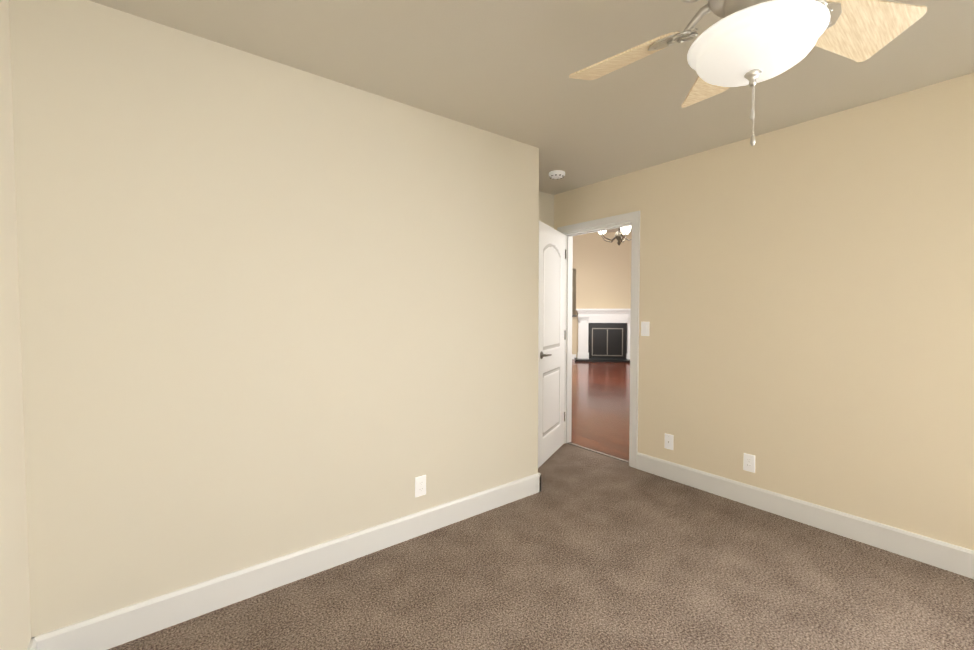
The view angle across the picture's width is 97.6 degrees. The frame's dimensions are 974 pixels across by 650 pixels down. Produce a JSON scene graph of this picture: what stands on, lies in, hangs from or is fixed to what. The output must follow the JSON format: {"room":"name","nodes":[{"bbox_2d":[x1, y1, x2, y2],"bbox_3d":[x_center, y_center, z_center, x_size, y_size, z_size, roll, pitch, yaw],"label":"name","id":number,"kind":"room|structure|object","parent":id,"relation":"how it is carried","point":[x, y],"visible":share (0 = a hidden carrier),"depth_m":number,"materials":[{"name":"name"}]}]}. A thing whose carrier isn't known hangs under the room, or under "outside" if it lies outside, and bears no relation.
{"room":"empty bedroom","nodes":[
{"label":"empty bedroom","id":0,"kind":"room"},
{"bbox_2d":[0,0,30,649],"bbox_3d":[-0.894,0.063,0.441,0.120,2.460,4.370,-1,2,-38],"label":"wall","id":1,"kind":"structure","parent":0,"point":[15,625],"depth_m":1.39,"materials":[{"name":"beige paint"}]},
{"bbox_2d":[27,636,42,649],"bbox_3d":[-0.611,1.233,0.226,0.016,0.135,3.325,-1,2,-38],"label":"baseboard","id":2,"kind":"structure","parent":1,"relation":"attached to","point":[36,643],"depth_m":1.53,"materials":[{"name":"white wood"}]},
{"bbox_2d":[9,0,538,637],"bbox_3d":[-0.909,-0.007,2.628,2.540,2.460,0.895,-1,2,-38],"label":"wall","id":3,"kind":"structure","parent":0,"point":[271,310],"depth_m":1.90,"materials":[{"name":"beige paint"}]},
{"bbox_2d":[38,473,540,649],"bbox_3d":[-0.612,1.166,2.320,2.526,0.135,0.016,-1,2,-38],"label":"baseboard","id":4,"kind":"structure","parent":3,"relation":"attached to","point":[112,629],"depth_m":1.98,"materials":[{"name":"white wood"}]},
{"bbox_2d":[415,475,425,496],"bbox_3d":[-0.387,0.942,2.492,0.071,0.116,0.008,-1,2,-38],"label":"electrical outlet","id":5,"kind":"object","parent":3,"relation":"attached to","point":[420,485],"visible":1,"depth_m":2.49,"materials":[{"name":"white plastic"}]},
{"bbox_2d":[89,0,973,194],"bbox_3d":[0.543,-1.722,1.500,3.760,1.040,4.370,-1,2,-38],"label":"ceiling","id":6,"kind":"structure","parent":0,"point":[505,68],"depth_m":2.00,"materials":[{"name":"beige paint"}]},
{"bbox_2d":[549,170,564,178],"bbox_3d":[0.582,-1.249,3.554,0.136,0.038,0.136,-1,2,-38],"label":"smoke detector","id":7,"kind":"object","parent":6,"relation":"attached to","point":[557,174],"visible":1,"depth_m":3.51,"materials":[{"name":"white plastic"}]},
{"bbox_2d":[569,0,926,145],"bbox_3d":[0.785,-0.861,1.255,1.148,0.666,1.187,-1,2,-38],"label":"ceiling fan","id":8,"kind":"object","parent":6,"relation":"hanging from","point":[751,43],"visible":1,"depth_m":1.27,"materials":[{"name":"white glass"}]},
{"bbox_2d":[108,443,973,649],"bbox_3d":[0.520,1.307,1.580,3.700,0.100,4.370,-1,2,-38],"label":"floor carpet","id":9,"kind":"object","parent":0,"point":[584,549],"visible":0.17,"depth_m":2.01,"materials":[{"name":"brown carpet"}]},
{"bbox_2d":[539,191,553,227],"bbox_3d":[0.290,-0.053,4.050,1.100,2.460,0.120,-1,2,-38],"label":"wall","id":10,"kind":"structure","parent":0,"point":[546,208],"depth_m":4.17,"materials":[{"name":"beige paint"}]},
{"bbox_2d":[572,269,575,314],"bbox_3d":[2.629,-0.851,14.171,12.000,3.400,0.140,0,2,9],"label":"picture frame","id":11,"kind":"structure","parent":0,"point":[574,293],"depth_m":14.05,"materials":[{"name":"beige paint"}]},
{"bbox_2d":[570,359,629,460],"bbox_3d":[2.569,0.970,12.075,12.420,0.096,13.800,-1,2,-38],"label":"floor","id":12,"kind":"structure","parent":0,"point":[600,406],"depth_m":5.87,"materials":[{"name":"brown wood"}]},
{"bbox_2d":[574,309,630,362],"bbox_3d":[3.170,0.260,11.150,1.700,1.375,0.518,0,2,9],"label":"fireplace","id":13,"kind":"object","parent":12,"relation":"on","point":[603,335],"visible":0.83,"depth_m":11.27,"materials":[{"name":"white wood"}]},
{"bbox_2d":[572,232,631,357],"bbox_3d":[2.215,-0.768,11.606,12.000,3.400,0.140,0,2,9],"label":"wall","id":14,"kind":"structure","parent":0,"point":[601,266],"depth_m":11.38,"materials":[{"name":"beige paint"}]},
{"bbox_2d":[594,226,631,232],"bbox_3d":[2.593,-2.531,11.980,12.360,0.100,13.800,-1,2,-38],"label":"ceiling","id":15,"kind":"structure","parent":0,"point":[614,230],"depth_m":11.05,"materials":[{"name":"beige paint"}]},
{"bbox_2d":[598,226,631,244],"bbox_3d":[1.551,-1.597,5.045,0.640,1.320,0.618,-1,2,-38],"label":"chandelier","id":16,"kind":"object","parent":15,"relation":"hanging from","point":[619,236],"visible":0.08,"depth_m":5.03,"materials":[{"name":"white glass"}]},
{"bbox_2d":[554,73,973,549],"bbox_3d":[1.981,-0.009,2.673,0.120,2.460,4.130,-1,2,-38],"label":"wall","id":17,"kind":"structure","parent":0,"point":[806,302],"depth_m":2.54,"materials":[{"name":"beige paint"}]},
{"bbox_2d":[538,221,565,467],"bbox_3d":[0.575,0.157,3.824,0.150,2.030,0.747,1,2,27],"label":"door","id":18,"kind":"structure","parent":17,"relation":"in","point":[551,322],"depth_m":3.78,"materials":[{"name":"painted wood"},{"name":"metal"}]},
{"bbox_2d":[567,442,628,462],"bbox_3d":[1.025,1.179,3.942,0.030,0.008,0.739,-1,2,-38],"label":"trim","id":19,"kind":"structure","parent":17,"relation":"attached to","point":[623,460],"depth_m":3.93,"materials":[{"name":"silver metal"}]},
{"bbox_2d":[557,211,639,468],"bbox_3d":[1.025,0.118,3.908,0.152,2.127,0.899,-1,2,-38],"label":"door frame","id":20,"kind":"structure","parent":17,"relation":"attached to","point":[632,219],"depth_m":3.62,"materials":[{"name":"white wood"}]},
{"bbox_2d":[641,322,649,335],"bbox_3d":[1.284,0.030,3.463,0.012,0.116,0.071,-1,2,-38],"label":"light switch","id":21,"kind":"object","parent":17,"relation":"attached to","point":[644,328],"visible":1,"depth_m":3.46,"materials":[{"name":"white plastic"}]},
{"bbox_2d":[664,433,673,449],"bbox_3d":[1.417,0.910,3.322,0.010,0.116,0.071,-1,2,-38],"label":"electrical outlet","id":22,"kind":"object","parent":17,"relation":"attached to","point":[669,438],"visible":1,"depth_m":3.32,"materials":[{"name":"white plastic"}]},
{"bbox_2d":[743,453,754,472],"bbox_3d":[1.767,0.930,2.873,0.008,0.116,0.071,-1,2,-38],"label":"electrical outlet","id":23,"kind":"object","parent":17,"relation":"attached to","point":[749,462],"visible":1,"depth_m":2.87,"materials":[{"name":"white plastic"}]},
{"bbox_2d":[637,452,973,578],"bbox_3d":[2.212,1.166,2.302,0.016,0.135,3.140,-1,2,-38],"label":"baseboard","id":24,"kind":"structure","parent":17,"relation":"attached to","point":[956,559],"depth_m":2.54,"materials":[{"name":"white wood"}]}
]}

